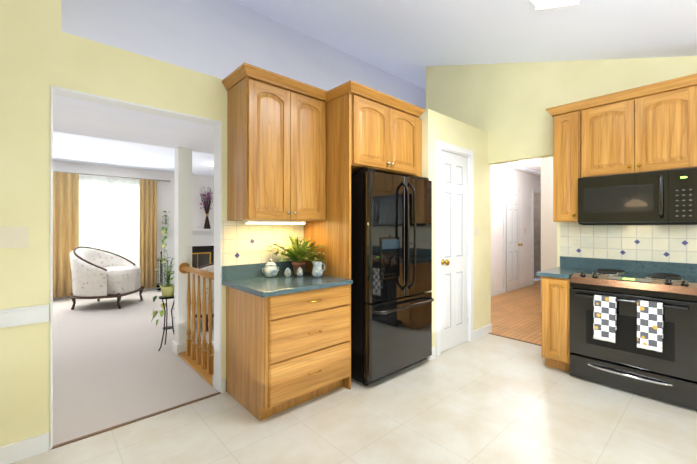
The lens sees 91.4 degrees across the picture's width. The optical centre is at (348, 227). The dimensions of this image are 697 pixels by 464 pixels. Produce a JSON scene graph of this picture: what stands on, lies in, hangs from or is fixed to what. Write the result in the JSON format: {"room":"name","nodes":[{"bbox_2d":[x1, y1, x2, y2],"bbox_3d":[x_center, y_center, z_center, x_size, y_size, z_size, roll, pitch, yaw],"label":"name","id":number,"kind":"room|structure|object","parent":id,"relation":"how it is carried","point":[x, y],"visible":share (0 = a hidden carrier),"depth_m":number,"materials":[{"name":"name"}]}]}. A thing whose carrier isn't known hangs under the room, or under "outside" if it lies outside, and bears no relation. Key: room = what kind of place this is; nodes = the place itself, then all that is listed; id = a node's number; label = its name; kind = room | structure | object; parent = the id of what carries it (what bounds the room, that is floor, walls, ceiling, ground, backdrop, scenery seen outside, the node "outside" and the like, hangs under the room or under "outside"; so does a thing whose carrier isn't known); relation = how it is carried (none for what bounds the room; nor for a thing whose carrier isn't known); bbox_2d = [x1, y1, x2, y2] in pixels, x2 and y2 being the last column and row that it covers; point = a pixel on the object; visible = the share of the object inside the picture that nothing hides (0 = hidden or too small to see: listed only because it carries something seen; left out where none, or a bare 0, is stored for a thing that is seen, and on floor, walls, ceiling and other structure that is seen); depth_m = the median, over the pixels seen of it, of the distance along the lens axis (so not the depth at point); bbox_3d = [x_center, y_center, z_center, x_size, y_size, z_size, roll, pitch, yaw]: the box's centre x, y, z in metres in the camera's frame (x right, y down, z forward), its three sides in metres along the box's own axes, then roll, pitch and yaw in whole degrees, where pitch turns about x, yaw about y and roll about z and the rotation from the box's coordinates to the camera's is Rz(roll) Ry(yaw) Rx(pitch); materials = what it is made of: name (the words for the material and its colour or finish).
{"room":"kitchen","nodes":[
{"label":"kitchen","id":0,"kind":"room"},
{"bbox_2d":[0,0,229,448],"bbox_3d":[-1.786,-0.449,1.903,8.170,3.396,0.120,0,0,-42],"label":"wall","id":1,"kind":"structure","parent":0,"point":[41,53],"depth_m":1.87,"materials":[{"name":"yellow paint"}]},
{"bbox_2d":[0,226,28,247],"bbox_3d":[-1.783,0.054,1.812,0.116,0.114,0.016,0,0,-42],"label":"light switch","id":2,"kind":"object","parent":1,"relation":"attached to","point":[13,236],"visible":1,"depth_m":1.81,"materials":[{"name":"beige plastic"}]},
{"bbox_2d":[0,304,48,327],"bbox_3d":[-3.222,0.480,0.507,4.168,0.095,0.022,0,0,-42],"label":"trim","id":3,"kind":"structure","parent":1,"relation":"attached to","point":[13,317],"depth_m":1.83,"materials":[{"name":"white"}]},
{"bbox_2d":[50,86,221,448],"bbox_3d":[-1.359,0.226,2.288,0.972,2.046,0.132,0,0,-42],"label":"trim","id":4,"kind":"structure","parent":1,"relation":"attached to","point":[88,97],"depth_m":2.54,"materials":[{"name":"white wood"}]},
{"bbox_2d":[52,392,220,448],"bbox_3d":[-1.319,1.246,2.242,0.960,0.006,0.024,0,0,-42],"label":"threshold strip","id":5,"kind":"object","parent":1,"relation":"attached to","point":[120,425],"depth_m":2.17,"materials":[{"name":"brown"}]},
{"bbox_2d":[222,221,303,265],"bbox_3d":[-0.680,0.123,2.815,0.745,0.343,0.008,0,0,-42],"label":"tile backsplash","id":6,"kind":"structure","parent":1,"relation":"attached to","point":[243,243],"depth_m":2.74,"materials":[{"name":"beige tile"}]},
{"bbox_2d":[267,235,274,247],"bbox_3d":[-0.643,0.120,2.838,0.070,0.114,0.008,0,0,-42],"label":"outlet","id":7,"kind":"object","parent":6,"relation":"attached to","point":[270,240],"visible":0.92,"depth_m":2.83,"materials":[{"name":"beige plastic"}]},
{"bbox_2d":[222,63,326,220],"bbox_3d":[-0.546,-0.578,2.684,0.764,1.056,0.382,0,0,-42],"label":"upper cabinet","id":8,"kind":"object","parent":1,"relation":"attached to","point":[276,147],"visible":0.98,"depth_m":2.52,"materials":[{"name":"brown wood"}]},
{"bbox_2d":[244,220,305,223],"bbox_3d":[-0.576,-0.037,2.734,0.520,0.025,0.070,0,0,-42],"label":"under-cabinet light","id":9,"kind":"object","parent":8,"relation":"attached to","point":[272,222],"visible":1,"depth_m":2.68,"materials":[{"name":"white plastic"}]},
{"bbox_2d":[53,160,213,282],"bbox_3d":[-5.037,0.048,6.041,7.300,2.410,0.120,0,0,-42],"label":"wall","id":10,"kind":"structure","parent":0,"point":[165,195],"depth_m":7.04,"materials":[{"name":"white paint"}]},
{"bbox_2d":[53,171,170,181],"bbox_3d":[-4.448,-0.946,6.396,1.998,0.042,0.141,0,0,-42],"label":"curtain rod","id":11,"kind":"object","parent":10,"relation":"attached to","point":[112,176],"visible":0.67,"depth_m":6.35,"materials":[{"name":"silver metal"}]},
{"bbox_2d":[53,172,78,297],"bbox_3d":[-4.896,0.133,5.849,0.413,2.140,0.068,0,0,-42],"label":"curtain","id":12,"kind":"object","parent":11,"relation":"hanging from","point":[65,214],"visible":0.73,"depth_m":5.87,"materials":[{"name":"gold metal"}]},
{"bbox_2d":[79,176,139,266],"bbox_3d":[-4.473,0.089,6.334,1.171,2.010,0.038,0,0,-42],"label":"window","id":13,"kind":"structure","parent":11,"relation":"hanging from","point":[109,214],"depth_m":6.36,"materials":[{"name":"white glass"}]},
{"bbox_2d":[140,179,156,288],"bbox_3d":[-3.943,0.134,6.711,0.304,2.140,0.068,0,0,-42],"label":"curtain","id":14,"kind":"object","parent":11,"relation":"hanging from","point":[148,228],"visible":0.88,"depth_m":6.71,"materials":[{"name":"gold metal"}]},
{"bbox_2d":[53,95,213,175],"bbox_3d":[-3.316,-1.014,4.140,7.300,0.450,5.250,0,0,-42],"label":"ceiling","id":15,"kind":"structure","parent":0,"point":[86,132],"depth_m":3.07,"materials":[{"name":"paint"}]},
{"bbox_2d":[53,288,216,445],"bbox_3d":[-3.269,1.281,4.085,7.300,0.060,5.350,0,0,-42],"label":"floor","id":16,"kind":"structure","parent":0,"point":[113,366],"depth_m":3.05,"materials":[{"name":"beige carpet"}]},
{"bbox_2d":[69,246,143,309],"bbox_3d":[-3.857,0.784,5.494,1.004,0.950,1.003,0,0,-42],"label":"floral armchair","id":17,"kind":"object","parent":16,"relation":"on","point":[98,274],"visible":0.98,"depth_m":5.23,"materials":[{"name":"fabric"}]},
{"bbox_2d":[156,251,165,289],"bbox_3d":[-3.674,0.849,6.679,0.175,0.750,0.180,0,0,-42],"label":"fireplace tools","id":18,"kind":"object","parent":16,"relation":"on","point":[161,273],"visible":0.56,"depth_m":6.67,"materials":[{"name":"black metal"}]},
{"bbox_2d":[158,295,173,350],"bbox_3d":[-1.889,0.988,3.551,0.209,0.534,0.205,0,0,-42],"label":"plant stand","id":19,"kind":"object","parent":16,"relation":"on","point":[164,328],"visible":0.81,"depth_m":3.53,"materials":[{"name":"black metal"}]},
{"bbox_2d":[151,250,173,325],"bbox_3d":[-1.881,0.630,3.538,0.309,0.783,0.332,0,0,-42],"label":"pothos","id":20,"kind":"object","parent":19,"relation":"on","point":[167,289],"visible":0.79,"depth_m":3.51,"materials":[{"name":"green plant"}]},
{"bbox_2d":[172,147,193,354],"bbox_3d":[-1.667,0.231,3.433,0.160,2.040,0.160,0,0,-42],"label":"column","id":21,"kind":"structure","parent":16,"relation":"on","point":[182,204],"depth_m":3.38,"materials":[{"name":"white paint"}]},
{"bbox_2d":[160,229,213,284],"bbox_3d":[-3.189,0.647,7.291,1.400,1.215,0.500,0,0,-42],"label":"fireplace mantel","id":22,"kind":"object","parent":16,"relation":"on","point":[202,247],"visible":0.25,"depth_m":7.37,"materials":[{"name":"white"}]},
{"bbox_2d":[200,186,212,228],"bbox_3d":[-3.120,-0.435,7.508,0.316,0.951,0.164,0,0,-42],"label":"vase","id":23,"kind":"object","parent":22,"relation":"on","point":[206,205],"visible":1,"depth_m":7.50,"materials":[{"name":"brown"}]},
{"bbox_2d":[173,263,213,330],"bbox_3d":[-1.763,0.825,4.507,0.972,0.863,0.920,0,0,-42],"label":"floral armchair","id":24,"kind":"object","parent":16,"relation":"on","point":[209,267],"visible":0.02,"depth_m":4.08,"materials":[{"name":"fabric"}]},
{"bbox_2d":[178,263,213,386],"bbox_3d":[-1.284,0.800,3.143,0.320,0.900,1.041,0,0,-42],"label":"stair railing","id":25,"kind":"object","parent":16,"relation":"on","point":[198,357],"visible":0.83,"depth_m":3.05,"materials":[{"name":"brown wood"}]},
{"bbox_2d":[161,211,171,247],"bbox_3d":[-3.705,0.047,6.930,0.237,0.750,0.273,0,0,-42],"label":"potted plant","id":26,"kind":"object","parent":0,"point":[165,227],"visible":1,"depth_m":6.81,"materials":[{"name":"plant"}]},
{"bbox_2d":[61,0,540,174],"bbox_3d":[1.208,-1.806,5.341,8.780,1.378,1.200,0,0,-42],"label":"wall","id":27,"kind":"structure","parent":0,"point":[222,39],"depth_m":3.03,"materials":[{"name":"paint"}]},
{"bbox_2d":[10,334,696,463],"bbox_3d":[0.407,1.276,-0.612,8.050,0.060,6.550,0,0,-42],"label":"floor","id":28,"kind":"structure","parent":0,"point":[490,399],"depth_m":2.13,"materials":[{"name":"tile"}]},
{"bbox_2d":[226,284,349,420],"bbox_3d":[-0.449,0.843,2.585,0.710,0.813,0.656,0,0,-42],"label":"base cabinet","id":29,"kind":"object","parent":28,"relation":"on","point":[286,351],"visible":0.96,"depth_m":2.33,"materials":[{"name":"brown wood"}]},
{"bbox_2d":[222,261,352,297],"bbox_3d":[-0.463,0.365,2.575,0.745,0.140,0.653,0,0,-42],"label":"countertop","id":30,"kind":"structure","parent":29,"relation":"on","point":[252,279],"depth_m":2.54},
{"bbox_2d":[262,259,278,276],"bbox_3d":[-0.622,0.328,2.725,0.111,0.142,0.111,0,0,3],"label":"sugar bowl","id":31,"kind":"object","parent":30,"relation":"on","point":[271,269],"visible":1,"depth_m":2.69,"materials":[{"name":"ceramic"}]},
{"bbox_2d":[284,268,290,276],"bbox_3d":[-0.490,0.363,2.751,0.056,0.071,0.056,0,0,-42],"label":"shaker","id":32,"kind":"object","parent":30,"relation":"on","point":[287,272],"visible":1,"depth_m":2.73,"materials":[{"name":"ceramic"}]},
{"bbox_2d":[266,235,323,273],"bbox_3d":[-0.388,0.226,2.686,0.445,0.346,0.536,0,0,-42],"label":"potted fern","id":33,"kind":"object","parent":30,"relation":"on","point":[297,254],"visible":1,"depth_m":2.82,"materials":[{"name":"green plant"}]},
{"bbox_2d":[296,267,302,275],"bbox_3d":[-0.397,0.363,2.774,0.056,0.071,0.056,0,0,-42],"label":"shaker","id":34,"kind":"object","parent":30,"relation":"on","point":[299,272],"visible":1,"depth_m":2.75,"materials":[{"name":"ceramic"}]},
{"bbox_2d":[311,261,324,276],"bbox_3d":[-0.243,0.334,2.744,0.142,0.130,0.090,0,0,-42],"label":"creamer pitcher","id":35,"kind":"object","parent":30,"relation":"on","point":[317,270],"visible":1,"depth_m":2.71,"materials":[{"name":"ceramic"}]},
{"bbox_2d":[304,80,425,389],"bbox_3d":[0.161,0.077,3.123,1.001,2.346,0.677,0,0,-42],"label":"cabinet","id":36,"kind":"object","parent":28,"relation":"on","point":[376,130],"visible":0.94,"depth_m":2.77,"materials":[{"name":"brown wood"}]},
{"bbox_2d":[351,168,433,385],"bbox_3d":[0.258,0.398,3.094,0.820,1.705,0.795,0,0,-42],"label":"refrigerator","id":37,"kind":"object","parent":28,"relation":"on","point":[392,299],"visible":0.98,"depth_m":2.74,"materials":[{"name":"black metal"}]},
{"bbox_2d":[541,73,696,371],"bbox_3d":[2.440,0.067,2.633,0.678,2.366,1.634,0,0,-42],"label":"kitchen cabinets","id":38,"kind":"object","parent":28,"relation":"on","point":[649,127],"visible":0.92,"depth_m":2.87,"materials":[{"name":"brown wood"}]},
{"bbox_2d":[537,256,696,278],"bbox_3d":[2.454,0.365,2.636,0.653,0.140,1.620,0,0,-42],"label":"countertop","id":39,"kind":"structure","parent":38,"relation":"on","point":[569,267],"depth_m":3.02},
{"bbox_2d":[578,167,696,224],"bbox_3d":[2.401,-0.225,2.834,0.447,0.417,0.749,0,0,-42],"label":"over-the-range microwave","id":40,"kind":"object","parent":38,"relation":"attached to","point":[664,197],"visible":1,"depth_m":2.68,"materials":[{"name":"black"}]},
{"bbox_2d":[570,268,696,409],"bbox_3d":[2.302,0.809,2.744,0.686,0.881,0.751,0,0,-42],"label":"range","id":41,"kind":"object","parent":28,"relation":"on","point":[668,373],"visible":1,"depth_m":2.53,"materials":[{"name":"black metal"}]},
{"bbox_2d":[593,295,616,342],"bbox_3d":[1.968,0.699,2.613,0.052,0.337,0.136,0,0,-42],"label":"hanging towel","id":42,"kind":"object","parent":41,"relation":"hanging from","point":[605,320],"visible":0.98,"depth_m":2.60,"materials":[{"name":"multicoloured fabric"}]},
{"bbox_2d":[637,300,662,351],"bbox_3d":[2.143,0.699,2.420,0.052,0.337,0.136,0,0,-42],"label":"hanging towel","id":43,"kind":"object","parent":41,"relation":"hanging from","point":[649,325],"visible":1,"depth_m":2.40,"materials":[{"name":"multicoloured fabric"}]},
{"bbox_2d":[418,109,490,358],"bbox_3d":[1.004,0.066,3.894,1.280,2.370,0.670,0,0,-42],"label":"wall","id":44,"kind":"structure","parent":0,"point":[441,127],"depth_m":3.84,"materials":[{"name":"yellow paint"},{"name":"white paint"}]},
{"bbox_2d":[435,140,473,356],"bbox_3d":[1.083,0.205,3.561,0.714,2.092,0.108,0,0,-42],"label":"door frame","id":45,"kind":"structure","parent":44,"relation":"attached to","point":[450,148],"depth_m":3.41,"materials":[{"name":"white wood"}]},
{"bbox_2d":[441,150,467,351],"bbox_3d":[1.116,0.240,3.533,0.574,2.006,0.106,0,0,-42],"label":"pantry door","id":46,"kind":"structure","parent":44,"relation":"in","point":[454,249],"depth_m":3.55,"materials":[{"name":"white wood"}]},
{"bbox_2d":[475,226,478,235],"bbox_3d":[1.450,0.041,3.833,0.070,0.114,0.016,0,0,-42],"label":"switch plate","id":47,"kind":"object","parent":44,"relation":"attached to","point":[476,230],"visible":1,"depth_m":3.83,"materials":[{"name":"beige plastic"}]},
{"bbox_2d":[231,0,696,89],"bbox_3d":[1.873,-1.316,1.459,13.000,2.528,7.650,0,0,-42],"label":"ceiling","id":48,"kind":"structure","parent":0,"point":[409,41],"depth_m":3.14,"materials":[{"name":"paint"}]},
{"bbox_2d":[530,0,580,11],"bbox_3d":[0.991,-1.536,1.928,1.200,0.156,0.291,0,0,-42],"label":"fluorescent light fixture","id":49,"kind":"object","parent":48,"relation":"attached to","point":[541,5],"visible":1,"depth_m":2.30,"materials":[{"name":"white plastic"}]},
{"bbox_2d":[491,165,538,290],"bbox_3d":[2.958,0.054,6.571,5.130,2.400,0.120,0,0,-42],"label":"wall","id":50,"kind":"structure","parent":0,"point":[525,182],"depth_m":6.62,"materials":[{"name":"paint"}]},
{"bbox_2d":[506,187,522,291],"bbox_3d":[3.268,0.240,6.691,0.620,2.012,0.106,0,0,-42],"label":"hall door","id":51,"kind":"structure","parent":50,"relation":"in","point":[513,244],"depth_m":6.67,"materials":[{"name":"white wood"}]},
{"bbox_2d":[503,183,540,292],"bbox_3d":[3.824,0.207,7.261,2.350,2.095,0.018,0,0,-42],"label":"trim","id":52,"kind":"structure","parent":50,"relation":"attached to","point":[505,185],"depth_m":6.51,"materials":[{"name":"white wood"}]},
{"bbox_2d":[491,280,541,344],"bbox_3d":[4.228,1.282,5.002,5.150,0.060,4.150,0,0,-42],"label":"floor","id":53,"kind":"structure","parent":0,"point":[516,314],"depth_m":4.87,"materials":[{"name":"brown wood"}]},
{"bbox_2d":[496,158,540,176],"bbox_3d":[4.024,-1.187,5.394,5.130,0.080,5.200,0,0,-42],"label":"ceiling","id":54,"kind":"structure","parent":0,"point":[534,164],"depth_m":6.34,"materials":[{"name":"paint"}]},
{"bbox_2d":[534,193,540,278],"bbox_3d":[4.460,0.056,8.510,0.100,2.400,0.780,0,0,-42],"label":"wall","id":55,"kind":"structure","parent":0,"point":[537,232],"depth_m":8.27,"materials":[{"name":"white paint"}]},
{"bbox_2d":[539,157,546,305],"bbox_3d":[4.239,0.054,6.220,3.700,2.400,0.100,0,0,-42],"label":"wall","id":56,"kind":"structure","parent":0,"point":[543,179],"depth_m":4.99,"materials":[{"name":"paint"}]},
{"bbox_2d":[547,157,556,269],"bbox_3d":[3.958,0.051,3.849,0.100,2.400,3.000,0,0,-42],"label":"wall","id":57,"kind":"structure","parent":0,"point":[551,226],"depth_m":4.92,"materials":[{"name":"paint"}]},
{"bbox_2d":[426,56,696,266],"bbox_3d":[3.369,-0.481,2.204,0.120,3.460,6.750,0,0,-42],"label":"wall","id":58,"kind":"structure","parent":0,"point":[505,106],"depth_m":3.70,"materials":[{"name":"yellow paint"}]},
{"bbox_2d":[488,333,541,345],"bbox_3d":[1.874,1.249,3.763,0.027,0.005,0.770,0,0,-42],"label":"trim","id":59,"kind":"structure","parent":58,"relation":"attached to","point":[488,333],"depth_m":3.77,"materials":[{"name":"brown wood"}]},
{"bbox_2d":[560,222,696,263],"bbox_3d":[2.694,0.123,2.853,0.008,0.343,1.620,0,0,-42],"label":"tile backsplash","id":60,"kind":"structure","parent":58,"relation":"attached to","point":[669,243],"depth_m":3.03,"materials":[{"name":"white tile"}]},
{"bbox_2d":[571,237,579,247],"bbox_3d":[2.235,0.150,3.349,0.008,0.114,0.070,0,0,-42],"label":"outlet","id":61,"kind":"object","parent":60,"relation":"attached to","point":[575,242],"visible":1,"depth_m":3.35,"materials":[{"name":"beige plastic"}]},
{"bbox_3d":[-3.276,0.771,4.093,7.540,3.860,5.370,0,0,-42],"label":"wall","id":62,"kind":"structure","parent":0,"visible":0},
{"bbox_2d":[0,433,48,463],"bbox_3d":[-3.224,1.200,0.510,4.170,0.095,0.014,0,0,-42],"label":"baseboard","id":63,"kind":"structure","parent":62,"relation":"attached to","point":[21,450],"depth_m":1.84,"materials":[{"name":"white wood"}]},
{"bbox_2d":[53,285,160,299],"bbox_3d":[-5.771,1.205,5.285,5.200,0.095,0.014,0,0,-42],"label":"baseboard","id":64,"kind":"structure","parent":62,"relation":"attached to","point":[160,285],"depth_m":6.04,"materials":[{"name":"white"}]},
{"bbox_2d":[474,324,491,339],"bbox_3d":[1.543,1.204,3.939,0.449,0.095,0.044,0,0,-42],"label":"baseboard","id":65,"kind":"structure","parent":62,"relation":"attached to","point":[480,332],"depth_m":3.90,"materials":[{"name":"white wood"}]},
{"bbox_2d":[491,288,503,296],"bbox_3d":[2.024,1.206,5.635,2.490,0.095,0.014,0,0,-42],"label":"baseboard","id":66,"kind":"structure","parent":62,"relation":"attached to","point":[496,292],"depth_m":6.28,"materials":[{"name":"white"}]},
{"bbox_2d":[520,280,532,287],"bbox_3d":[3.767,1.207,7.211,0.670,0.095,0.014,0,0,-42],"label":"baseboard","id":67,"kind":"structure","parent":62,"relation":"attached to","point":[524,284],"depth_m":7.20,"materials":[{"name":"white"}]}
]}

